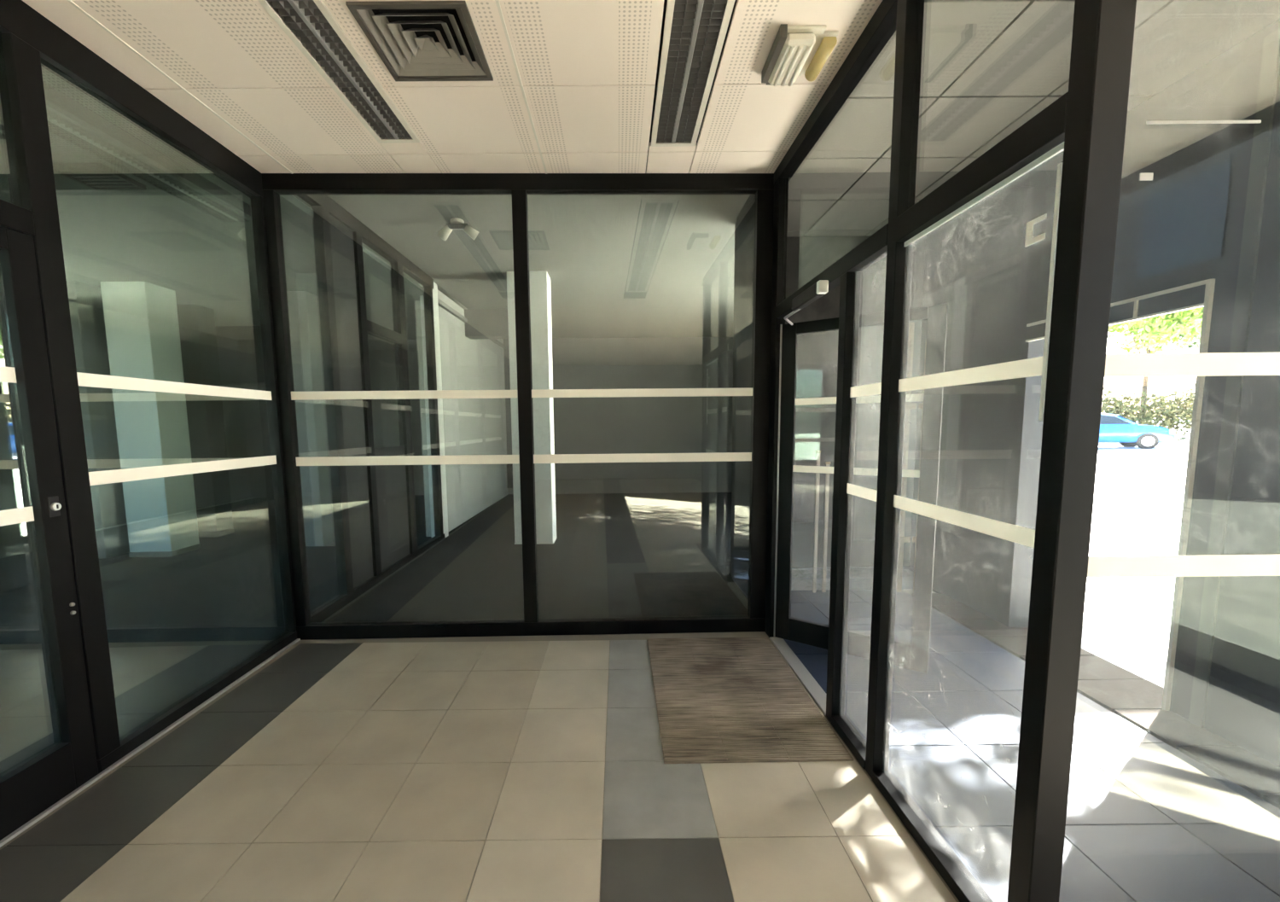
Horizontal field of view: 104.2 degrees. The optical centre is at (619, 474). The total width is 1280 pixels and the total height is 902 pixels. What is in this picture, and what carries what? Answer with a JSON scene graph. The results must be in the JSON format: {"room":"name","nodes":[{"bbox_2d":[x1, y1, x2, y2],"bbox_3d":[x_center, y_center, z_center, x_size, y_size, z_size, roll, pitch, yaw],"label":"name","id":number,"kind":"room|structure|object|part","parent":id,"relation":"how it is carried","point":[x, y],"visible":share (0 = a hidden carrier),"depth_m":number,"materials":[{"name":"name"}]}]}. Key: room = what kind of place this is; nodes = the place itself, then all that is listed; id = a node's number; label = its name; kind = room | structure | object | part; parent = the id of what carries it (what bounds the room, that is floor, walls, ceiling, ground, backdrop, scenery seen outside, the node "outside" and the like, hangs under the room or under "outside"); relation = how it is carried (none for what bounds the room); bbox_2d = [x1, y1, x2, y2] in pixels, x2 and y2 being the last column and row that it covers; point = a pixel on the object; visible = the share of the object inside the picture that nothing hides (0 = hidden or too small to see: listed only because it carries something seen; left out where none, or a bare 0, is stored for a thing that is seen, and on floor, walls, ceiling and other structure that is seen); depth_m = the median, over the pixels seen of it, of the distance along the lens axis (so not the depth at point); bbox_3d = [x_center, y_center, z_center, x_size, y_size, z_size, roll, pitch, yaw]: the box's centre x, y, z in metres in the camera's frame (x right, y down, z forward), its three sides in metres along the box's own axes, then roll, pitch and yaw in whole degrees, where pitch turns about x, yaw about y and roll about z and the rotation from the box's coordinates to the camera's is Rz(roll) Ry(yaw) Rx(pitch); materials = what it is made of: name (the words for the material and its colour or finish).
{"room":"entrance vestibule","nodes":[
{"label":"entrance vestibule","id":0,"kind":"room"},
{"bbox_2d":[0,308,273,558],"bbox_3d":[-7.439,-0.644,3.378,0.150,3.850,15.300,-1,6,0],"label":"wall","id":1,"kind":"structure","parent":0,"point":[246,420],"depth_m":9.43,"materials":[{"name":"grey paint"}]},
{"bbox_2d":[0,0,300,847],"bbox_3d":[-2.281,-0.024,-0.291,0.112,3.150,7.440,-1,6,-1],"label":"wall","id":2,"kind":"structure","parent":0,"point":[30,42],"depth_m":2.16,"materials":[{"name":"black metal"}]},
{"bbox_2d":[0,226,98,840],"bbox_3d":[-2.297,0.238,1.542,0.076,2.247,1.037,-1,6,-1],"label":"door","id":3,"kind":"structure","parent":2,"relation":"in","point":[35,784],"depth_m":1.98,"materials":[{"name":"black metal"}]},
{"bbox_3d":[-2.315,-0.842,1.434,0.060,0.077,0.858,-1,6,-1],"label":"rail","id":4,"kind":"part","parent":3,"relation":"part of","materials":[{"name":"black metal"}]},
{"bbox_3d":[-2.295,1.253,1.644,0.060,0.207,0.858,-1,6,-1],"label":"rail","id":5,"kind":"part","parent":3,"relation":"part of","materials":[{"name":"black metal"}]},
{"bbox_3d":[-2.281,0.128,2.006,0.004,0.080,0.038,-1,6,-1],"label":"lock plate","id":6,"kind":"part","parent":3,"relation":"part of","materials":[{"name":"black metal"}]},
{"bbox_3d":[-2.305,-1.517,-0.441,0.092,0.150,7.440,-1,6,-1],"label":"head rail","id":7,"kind":"part","parent":2,"relation":"part of","materials":[{"name":"black metal"}]},
{"bbox_3d":[-2.219,1.537,-0.144,0.018,0.012,7.420,-1,6,-1],"label":"floor trim","id":8,"kind":"part","parent":2,"relation":"part of","materials":[{"name":"silver metal"}]},
{"bbox_3d":[-2.323,1.210,2.869,0.084,0.065,1.395,-1,6,-1],"label":"sill rail","id":9,"kind":"part","parent":2,"relation":"part of","materials":[{"name":"black metal"}]},
{"bbox_2d":[296,194,445,622],"bbox_3d":[-2.388,-0.664,5.001,0.080,3.370,3.000,-1,6,0],"label":"wall","id":10,"kind":"structure","parent":0,"point":[374,506],"depth_m":4.55,"materials":[{"name":"black metal"}]},
{"bbox_3d":[-2.386,-0.584,4.406,0.020,3.170,0.420,-1,6,0],"label":"dark panel","id":11,"kind":"part","parent":10,"relation":"part of","materials":[{"name":"black"}]},
{"bbox_3d":[-2.404,-2.281,4.839,0.080,0.120,3.000,-1,6,0],"label":"head rail","id":12,"kind":"part","parent":10,"relation":"part of","materials":[{"name":"black metal"}]},
{"bbox_3d":[-2.372,0.973,5.165,0.080,0.080,3.000,-1,6,0],"label":"sill rail","id":13,"kind":"part","parent":10,"relation":"part of","materials":[{"name":"black metal"}]},
{"bbox_3d":[-2.379,0.318,5.180,0.020,1.220,0.740,-1,6,0],"label":"door panel","id":14,"kind":"part","parent":10,"relation":"part of","materials":[{"name":"black"}]},
{"bbox_2d":[0,492,747,774],"bbox_3d":[-2.096,1.196,3.580,10.500,0.046,15.300,-1,6,0],"label":"floor","id":15,"kind":"structure","parent":0,"point":[176,623],"depth_m":4.66,"materials":[{"name":"grey tile"}]},
{"bbox_2d":[66,280,129,558],"bbox_3d":[-6.370,-0.604,5.848,0.628,3.162,0.308,-1,6,0],"label":"column","id":16,"kind":"structure","parent":15,"relation":"on","point":[85,300],"depth_m":5.80,"materials":[{"name":"grey paint"}]},
{"bbox_3d":[-6.355,0.938,6.003,0.628,0.062,0.308,-1,6,0],"label":"skirting","id":17,"kind":"part","parent":16,"relation":"part of","materials":[{"name":"grey paint"}]},
{"bbox_2d":[100,281,200,557],"bbox_3d":[-5.580,-0.622,5.949,0.508,3.162,0.408,-1,6,0],"label":"column","id":18,"kind":"structure","parent":15,"relation":"on","point":[141,318],"depth_m":5.80,"materials":[{"name":"white paint"}]},
{"bbox_3d":[-5.565,0.921,6.104,0.508,0.062,0.408,-1,6,0],"label":"skirting","id":19,"kind":"part","parent":18,"relation":"part of","materials":[{"name":"grey paint"}]},
{"bbox_2d":[176,304,234,537],"bbox_3d":[-5.803,-0.719,6.944,0.348,3.162,0.308,-1,6,0],"label":"column","id":20,"kind":"structure","parent":15,"relation":"on","point":[196,322],"depth_m":6.85,"materials":[{"name":"grey paint"}]},
{"bbox_3d":[-5.788,0.823,7.098,0.348,0.062,0.308,-1,6,0],"label":"skirting","id":21,"kind":"part","parent":20,"relation":"part of","materials":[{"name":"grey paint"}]},
{"bbox_2d":[286,290,334,546],"bbox_3d":[-3.951,-0.677,6.351,0.308,3.162,0.308,-1,6,0],"label":"column","id":22,"kind":"structure","parent":15,"relation":"on","point":[303,305],"depth_m":6.24,"materials":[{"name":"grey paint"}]},
{"bbox_3d":[-3.937,0.865,6.506,0.308,0.062,0.308,-1,6,0],"label":"skirting","id":23,"kind":"part","parent":22,"relation":"part of","materials":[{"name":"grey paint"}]},
{"bbox_2d":[506,271,557,544],"bbox_3d":[-1.113,-0.812,6.367,0.500,3.372,0.350,-1,6,0],"label":"column","id":24,"kind":"structure","parent":15,"relation":"on","point":[540,290],"depth_m":6.21,"materials":[{"name":"paint"}]},
{"bbox_3d":[-1.097,0.860,6.535,0.500,0.012,0.350,-1,6,0],"label":"skirting","id":25,"kind":"part","parent":24,"relation":"part of","materials":[{"name":"white paint"}]},
{"bbox_2d":[291,194,467,308],"bbox_3d":[-1.978,-2.463,1.707,11.100,0.600,18.300,-1,6,0],"label":"roof","id":26,"kind":"structure","parent":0,"point":[440,289],"depth_m":7.74,"materials":[{"name":"concrete"}]},
{"bbox_2d":[0,0,882,349],"bbox_3d":[-1.898,-1.923,1.786,10.950,0.214,17.950,-1,6,0],"label":"ceiling","id":27,"kind":"structure","parent":0,"point":[573,89],"depth_m":2.62,"materials":[{"name":"beige"}]},
{"bbox_2d":[52,162,145,190],"bbox_3d":[-3.407,-1.946,3.251,0.340,0.030,0.300,-1,6,0],"label":"ceiling vent","id":28,"kind":"object","parent":27,"relation":"in","point":[97,176],"visible":0.92,"depth_m":3.23,"materials":[{"name":"grey metal"}]},
{"bbox_3d":[-2.253,-1.859,2.123,0.254,0.020,0.594,-1,6,0],"label":"panel","id":29,"kind":"part","parent":27,"relation":"part of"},
{"bbox_2d":[42,81,252,223],"bbox_3d":[-2.855,-1.853,2.720,0.256,0.121,2.056,-1,6,0],"label":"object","id":30,"kind":"structure","parent":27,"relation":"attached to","point":[69,121],"depth_m":2.89,"materials":[{"name":"grey"}]},
{"bbox_3d":[-1.761,-1.864,2.124,0.719,0.020,0.594,-1,6,0],"label":"panel","id":31,"kind":"part","parent":27,"relation":"part of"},
{"bbox_3d":[-2.255,-1.919,2.720,0.254,0.020,0.594,-1,6,0],"label":"panel","id":32,"kind":"part","parent":27,"relation":"part of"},
{"bbox_2d":[215,325,265,384],"bbox_3d":[-6.014,-1.982,8.274,2.750,0.910,0.300,-1,6,0],"label":"bulkhead","id":33,"kind":"object","parent":27,"relation":"attached to","point":[240,351],"visible":0.21,"depth_m":8.12,"materials":[{"name":"grey paint"}]},
{"bbox_3d":[-2.257,-1.964,3.165,0.254,0.020,0.289,-1,6,0],"label":"panel","id":34,"kind":"part","parent":27,"relation":"part of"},
{"bbox_3d":[-1.763,-1.924,2.721,0.719,0.020,0.594,-1,6,0],"label":"panel","id":35,"kind":"part","parent":27,"relation":"part of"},
{"bbox_3d":[-1.764,-1.968,3.166,0.719,0.020,0.289,-1,6,0],"label":"panel","id":36,"kind":"part","parent":27,"relation":"part of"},
{"bbox_2d":[257,0,419,143],"bbox_3d":[-1.277,-1.867,1.661,0.240,0.121,2.461,-1,6,0],"label":"strip light","id":37,"kind":"object","parent":27,"relation":"attached to","point":[310,25],"visible":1,"depth_m":2.28,"materials":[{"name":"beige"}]},
{"bbox_3d":[-1.281,-1.952,2.956,0.234,0.020,0.124,-1,6,0],"label":"panel","id":38,"kind":"part","parent":27,"relation":"part of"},
{"bbox_3d":[-1.282,-1.973,3.167,0.234,0.020,0.289,-1,6,0],"label":"panel","id":39,"kind":"part","parent":27,"relation":"part of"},
{"bbox_2d":[345,0,493,81],"bbox_3d":[-0.835,-1.951,2.144,0.464,0.196,0.434,-1,6,0],"label":"ceiling vent","id":40,"kind":"object","parent":27,"relation":"in","point":[407,56],"visible":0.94,"depth_m":2.17,"materials":[{"name":"grey metal"}]},
{"bbox_3d":[-0.818,-1.873,2.126,0.674,0.020,0.594,-1,6,0],"label":"panel","id":41,"kind":"part","parent":27,"relation":"part of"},
{"bbox_3d":[-0.820,-1.933,2.723,0.674,0.020,0.594,-1,6,0],"label":"panel","id":42,"kind":"part","parent":27,"relation":"part of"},
{"bbox_3d":[-0.822,-1.978,3.169,0.674,0.020,0.289,-1,6,0],"label":"panel","id":43,"kind":"part","parent":27,"relation":"part of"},
{"bbox_3d":[-0.151,-1.880,2.128,0.649,0.020,0.594,-1,6,0],"label":"panel","id":44,"kind":"part","parent":27,"relation":"part of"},
{"bbox_3d":[-0.153,-1.940,2.725,0.649,0.020,0.594,-1,6,0],"label":"panel","id":45,"kind":"part","parent":27,"relation":"part of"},
{"bbox_3d":[-0.154,-1.984,3.170,0.649,0.020,0.289,-1,6,0],"label":"panel","id":46,"kind":"part","parent":27,"relation":"part of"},
{"bbox_3d":[0.316,-1.989,3.171,0.279,0.020,0.289,-1,6,0],"label":"panel","id":47,"kind":"part","parent":27,"relation":"part of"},
{"bbox_3d":[0.316,-1.971,2.990,0.279,0.020,0.064,-1,6,0],"label":"panel","id":48,"kind":"part","parent":27,"relation":"part of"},
{"bbox_2d":[651,0,735,146],"bbox_3d":[0.319,-1.886,1.694,0.263,0.121,2.521,-1,6,0],"label":"strip light","id":49,"kind":"object","parent":27,"relation":"attached to","point":[695,32],"visible":1,"depth_m":2.31,"materials":[{"name":"beige metal"}]},
{"bbox_3d":[0.766,-1.993,3.172,0.609,0.020,0.289,-1,6,0],"label":"panel","id":50,"kind":"part","parent":27,"relation":"part of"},
{"bbox_3d":[0.767,-1.949,2.727,0.609,0.020,0.594,-1,6,0],"label":"panel","id":51,"kind":"part","parent":27,"relation":"part of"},
{"bbox_3d":[0.769,-1.889,2.130,0.609,0.020,0.594,-1,6,0],"label":"panel","id":52,"kind":"part","parent":27,"relation":"part of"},
{"bbox_2d":[761,23,838,86],"bbox_3d":[0.798,-1.853,2.219,0.258,0.071,0.300,-1,6,0],"label":"emergency light","id":53,"kind":"object","parent":27,"relation":"attached to","point":[795,50],"visible":1,"depth_m":2.16,"materials":[{"name":"beige plastic"}]},
{"bbox_3d":[0.776,-1.882,2.216,0.170,0.012,0.290,-1,6,0],"label":"plate","id":54,"kind":"part","parent":53,"relation":"part of","materials":[{"name":"beige plastic"}]},
{"bbox_2d":[414,290,508,536],"bbox_3d":[-2.585,-1.030,8.783,0.210,3.390,4.200,-1,6,0],"label":"wall partition","id":55,"kind":"structure","parent":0,"point":[471,426],"depth_m":8.04,"materials":[{"name":"grey paint"}]},
{"bbox_2d":[418,281,448,537],"bbox_3d":[-2.458,-0.814,6.604,0.130,3.390,0.280,-1,6,0],"label":"pilaster","id":56,"kind":"object","parent":55,"relation":"attached to","point":[435,286],"visible":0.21,"depth_m":6.57,"materials":[{"name":"white paint"}]},
{"bbox_2d":[0,631,959,901],"bbox_3d":[0.699,1.687,-1.558,6.158,0.060,10.560,-1,6,0],"label":"floor","id":57,"kind":"structure","parent":0,"point":[509,768],"depth_m":1.98,"materials":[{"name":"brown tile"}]},
{"bbox_2d":[646,637,853,763],"bbox_3d":[0.619,1.210,2.853,0.853,0.011,1.293,-1,6,0],"label":"door mat","id":58,"kind":"object","parent":57,"relation":"on","point":[718,700],"visible":1,"depth_m":2.63,"materials":[{"name":"brown carpet"}]},
{"bbox_2d":[1007,0,1136,901],"bbox_3d":[1.096,-0.206,1.202,0.082,3.150,0.069,-1,6,0],"label":"post","id":59,"kind":"object","parent":57,"relation":"on","point":[1102,36],"visible":1,"depth_m":1.19,"materials":[{"name":"black metal"}]},
{"bbox_2d":[261,173,773,639],"bbox_3d":[-0.638,-0.416,3.459,3.370,3.150,0.084,-1,6,-1],"label":"wall","id":60,"kind":"structure","parent":0,"point":[519,185],"depth_m":3.43,"materials":[{"name":"black metal"}]},
{"bbox_3d":[-0.652,-1.933,3.307,3.370,0.100,0.083,-1,6,-1],"label":"head rail","id":61,"kind":"part","parent":60,"relation":"part of","materials":[{"name":"black metal"}]},
{"bbox_3d":[-0.623,1.103,3.611,3.370,0.098,0.083,-1,6,-1],"label":"sill rail","id":62,"kind":"part","parent":60,"relation":"part of","materials":[{"name":"black metal"}]},
{"bbox_2d":[326,194,750,338],"bbox_3d":[0.343,-2.610,7.016,5.530,0.050,7.420,-1,6,0],"label":"ceiling","id":63,"kind":"structure","parent":0,"point":[616,265],"depth_m":5.36,"materials":[{"name":"grey"}]},
{"bbox_2d":[437,217,478,240],"bbox_3d":[-1.482,-2.242,4.560,0.379,0.159,0.151,-1,6,0],"label":"ceiling spotlight","id":64,"kind":"object","parent":63,"relation":"attached to","point":[456,224],"visible":1,"depth_m":4.53,"materials":[{"name":"beige"}]},
{"bbox_2d":[464,308,508,339],"bbox_3d":[-2.018,-2.464,8.139,0.950,0.420,0.300,-1,6,0],"label":"bulkhead","id":65,"kind":"object","parent":63,"relation":"attached to","point":[482,323],"visible":0.64,"depth_m":7.99,"materials":[{"name":"grey paint"}]},
{"bbox_2d":[368,337,733,494],"bbox_3d":[-2.164,-1.450,10.928,10.550,3.850,0.150,-1,6,0],"label":"wall","id":66,"kind":"structure","parent":0,"point":[701,424],"depth_m":10.87,"materials":[{"name":"grey paint"}]},
{"bbox_2d":[506,463,512,488],"bbox_3d":[-2.325,-0.026,10.922,0.280,0.620,0.105,-1,6,0],"label":"wall box","id":67,"kind":"object","parent":66,"relation":"attached to","point":[509,466],"visible":0.23,"depth_m":10.87,"materials":[{"name":"grey paint"}]},
{"bbox_2d":[730,222,931,576],"bbox_3d":[2.062,-0.715,4.784,1.920,3.470,0.150,-1,6,0],"label":"wall","id":68,"kind":"structure","parent":0,"point":[807,257],"depth_m":4.71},
{"bbox_2d":[732,0,1068,901],"bbox_3d":[1.097,-0.523,2.964,0.123,3.470,3.505,-1,6,0],"label":"wall","id":69,"kind":"structure","parent":0,"point":[1040,138],"depth_m":2.03,"materials":[{"name":"black metal"}]},
{"bbox_2d":[783,279,828,325],"bbox_3d":[1.024,-0.964,2.828,0.097,0.085,0.726,0,6,6],"label":"door closer","id":70,"kind":"object","parent":69,"relation":"in","point":[818,289],"depth_m":2.62,"materials":[{"name":"silver metal"}]},
{"bbox_3d":[1.029,-0.953,3.000,0.075,0.028,0.395,1,6,13],"label":"closer arm","id":71,"kind":"part","parent":70,"relation":"part of","materials":[{"name":"silver metal"}]},
{"bbox_3d":[1.070,-1.847,2.188,0.083,0.080,2.225,-1,6,0],"label":"head rail","id":72,"kind":"part","parent":69,"relation":"part of","materials":[{"name":"black metal"}]},
{"bbox_3d":[1.096,1.242,2.326,0.074,0.045,0.335,-1,6,0],"label":"sill rail","id":73,"kind":"part","parent":69,"relation":"part of","materials":[{"name":"black metal"}]},
{"bbox_2d":[773,303,948,673],"bbox_3d":[1.455,0.093,3.134,0.921,2.138,0.052,4,7,36],"label":"door","id":74,"kind":"structure","parent":69,"relation":"in","point":[913,655],"depth_m":3.06,"materials":[{"name":"black metal"}]},
{"bbox_3d":[1.471,1.081,3.232,0.730,0.153,0.044,4,7,36],"label":"rail","id":75,"kind":"part","parent":74,"relation":"part of","materials":[{"name":"black metal"}]},
{"bbox_3d":[1.452,-0.935,3.030,0.730,0.070,0.044,4,7,36],"label":"rail","id":76,"kind":"part","parent":74,"relation":"part of","materials":[{"name":"black metal"}]},
{"bbox_3d":[1.101,1.300,1.742,0.074,0.045,0.710,-1,6,0],"label":"sill rail","id":77,"kind":"part","parent":69,"relation":"part of","materials":[{"name":"black metal"}]},
{"bbox_2d":[909,18,1279,767],"bbox_3d":[2.923,-0.417,2.983,0.212,3.220,3.500,-1,6,0],"label":"wall","id":78,"kind":"structure","parent":0,"point":[1210,207],"depth_m":2.48,"materials":[{"name":"grey"}]},
{"bbox_2d":[1025,278,1215,709],"bbox_3d":[2.823,0.092,2.999,0.022,2.165,1.068,-1,6,0],"label":"frame","id":79,"kind":"object","parent":78,"relation":"attached to","point":[1199,293],"visible":0.69,"depth_m":2.51,"materials":[{"name":"beige metal"}]},
{"bbox_3d":[2.825,0.144,2.477,0.022,2.165,0.018,-1,6,0],"label":"post","id":80,"kind":"part","parent":79,"relation":"part of","materials":[{"name":"beige"}]},
{"bbox_2d":[1145,309,1203,349],"bbox_3d":[38.905,-9.179,32.487,7.913,12.540,7.308,-1,6,0],"label":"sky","id":81,"kind":"structure","parent":0,"point":[1196,343],"depth_m":32.39,"materials":[{"name":"white"}]},
{"bbox_2d":[1087,120,1279,577],"bbox_3d":[2.337,-0.218,1.202,2.400,3.150,0.070,-1,6,0],"label":"wall","id":82,"kind":"structure","parent":0,"point":[1207,363],"depth_m":1.19,"materials":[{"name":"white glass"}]},
{"label":"outside","id":83,"kind":"structure","parent":0,"visible":0},
{"bbox_2d":[783,588,1279,901],"bbox_3d":[2.095,1.205,3.097,1.920,0.064,3.590,-1,6,0],"label":"walkway","id":84,"kind":"structure","parent":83,"point":[1162,807],"depth_m":2.14,"materials":[{"name":"ceramic tile"},{"name":"grout"}]},
{"bbox_2d":[791,567,830,590],"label":"planter","id":85,"kind":"object","parent":84,"relation":"on","point":[801,577],"depth_m":4.51,"materials":[{"name":"silver metal"}]},
{"bbox_2d":[812,450,820,593],"bbox_3d":[1.734,0.419,4.389,0.036,1.270,0.028,-1,6,0],"label":"stake","id":86,"kind":"object","parent":84,"relation":"on","point":[817,462],"visible":1,"depth_m":4.38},
{"bbox_2d":[821,461,830,592],"bbox_3d":[1.825,0.467,4.404,0.036,1.170,0.028,-1,6,0],"label":"stake","id":87,"kind":"object","parent":84,"relation":"on","point":[828,463],"visible":1,"depth_m":4.40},
{"bbox_2d":[849,566,873,589],"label":"planter","id":88,"kind":"object","parent":84,"relation":"on","point":[861,578],"depth_m":4.51,"materials":[{"name":"silver metal"}]},
{"bbox_2d":[896,322,917,591],"bbox_3d":[2.489,-0.126,4.343,0.140,2.350,0.039,-1,6,0],"label":"timber post","id":89,"kind":"object","parent":84,"relation":"on","point":[909,405],"visible":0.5,"depth_m":4.33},
{"bbox_2d":[901,566,913,589],"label":"planter","id":90,"kind":"object","parent":84,"relation":"on","point":[908,572],"depth_m":4.51,"materials":[{"name":"silver metal"}]},
{"bbox_2d":[912,340,926,590],"bbox_3d":[2.650,-0.053,4.351,0.140,2.200,0.039,-1,6,0],"label":"timber post","id":91,"kind":"object","parent":84,"relation":"on","point":[921,404],"visible":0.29,"depth_m":4.36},
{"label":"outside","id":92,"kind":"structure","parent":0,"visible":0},
{"bbox_2d":[787,0,1279,236],"bbox_3d":[2.069,-2.048,2.892,1.908,0.060,3.650,-1,6,0],"label":"soffit","id":93,"kind":"structure","parent":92,"point":[989,67],"depth_m":2.51,"materials":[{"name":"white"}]},
{"bbox_3d":[1.388,-2.180,4.480,0.556,0.020,0.136,-1,6,0],"label":"panel","id":94,"kind":"part","parent":93,"relation":"part of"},
{"bbox_3d":[1.390,-2.143,4.106,0.556,0.020,0.586,-1,6,0],"label":"panel","id":95,"kind":"part","parent":93,"relation":"part of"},
{"bbox_3d":[1.392,-2.083,3.510,0.556,0.020,0.586,-1,6,0],"label":"panel","id":96,"kind":"part","parent":93,"relation":"part of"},
{"bbox_3d":[1.958,-2.186,4.481,0.556,0.020,0.136,-1,6,0],"label":"panel","id":97,"kind":"part","parent":93,"relation":"part of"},
{"bbox_3d":[1.960,-2.149,4.108,0.556,0.020,0.586,-1,6,0],"label":"panel","id":98,"kind":"part","parent":93,"relation":"part of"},
{"bbox_3d":[1.393,-2.023,2.913,0.556,0.020,0.586,-1,6,0],"label":"panel","id":99,"kind":"part","parent":93,"relation":"part of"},
{"bbox_3d":[2.528,-2.192,4.482,0.556,0.020,0.136,-1,6,0],"label":"panel","id":100,"kind":"part","parent":93,"relation":"part of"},
{"bbox_3d":[1.962,-2.089,3.511,0.556,0.020,0.586,-1,6,0],"label":"panel","id":101,"kind":"part","parent":93,"relation":"part of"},
{"bbox_3d":[2.530,-2.155,4.109,0.556,0.020,0.586,-1,6,0],"label":"panel","id":102,"kind":"part","parent":93,"relation":"part of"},
{"bbox_3d":[1.395,-1.964,2.315,0.556,0.020,0.586,-1,6,0],"label":"panel","id":103,"kind":"part","parent":93,"relation":"part of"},
{"bbox_3d":[1.964,-2.029,2.914,0.556,0.020,0.586,-1,6,0],"label":"panel","id":104,"kind":"part","parent":93,"relation":"part of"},
{"bbox_3d":[2.531,-2.095,3.512,0.556,0.020,0.586,-1,6,0],"label":"panel","id":105,"kind":"part","parent":93,"relation":"part of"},
{"bbox_3d":[1.965,-1.970,2.317,0.556,0.020,0.586,-1,6,0],"label":"panel","id":106,"kind":"part","parent":93,"relation":"part of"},
{"bbox_3d":[2.534,-2.035,2.915,0.556,0.020,0.586,-1,6,0],"label":"panel","id":107,"kind":"part","parent":93,"relation":"part of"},
{"bbox_3d":[2.535,-1.975,2.318,0.556,0.020,0.586,-1,6,0],"label":"panel","id":108,"kind":"part","parent":93,"relation":"part of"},
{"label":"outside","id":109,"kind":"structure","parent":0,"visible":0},
{"bbox_2d":[1081,418,1190,687],"bbox_3d":[46.481,-1.219,15.105,86.950,2.127,150.000,-1,6,0],"label":"road","id":110,"kind":"structure","parent":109,"point":[1138,494],"depth_m":5.82,"materials":[{"name":"grey asphalt"}]},
{"bbox_2d":[1099,413,1175,448],"bbox_3d":[20.048,-1.877,20.864,4.160,1.480,1.820,2,6,28],"label":"car","id":111,"kind":"object","parent":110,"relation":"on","point":[1114,427],"visible":0.51,"depth_m":19.80,"materials":[{"name":"blue paint"}]},
{"bbox_2d":[1101,383,1195,440],"bbox_3d":[24.166,-2.976,24.785,17.106,3.048,2.682,2,6,21],"label":"hedge","id":112,"kind":"object","parent":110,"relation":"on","point":[1172,415],"visible":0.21,"depth_m":23.75,"materials":[{"name":"green plant"}]},
{"bbox_2d":[1107,306,1203,413],"bbox_3d":[31.318,-7.608,29.498,6.580,10.490,6.856,2,6,28],"label":"tree","id":113,"kind":"object","parent":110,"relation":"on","point":[1157,333],"visible":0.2,"depth_m":27.95,"materials":[{"name":"green plant"}]}
]}

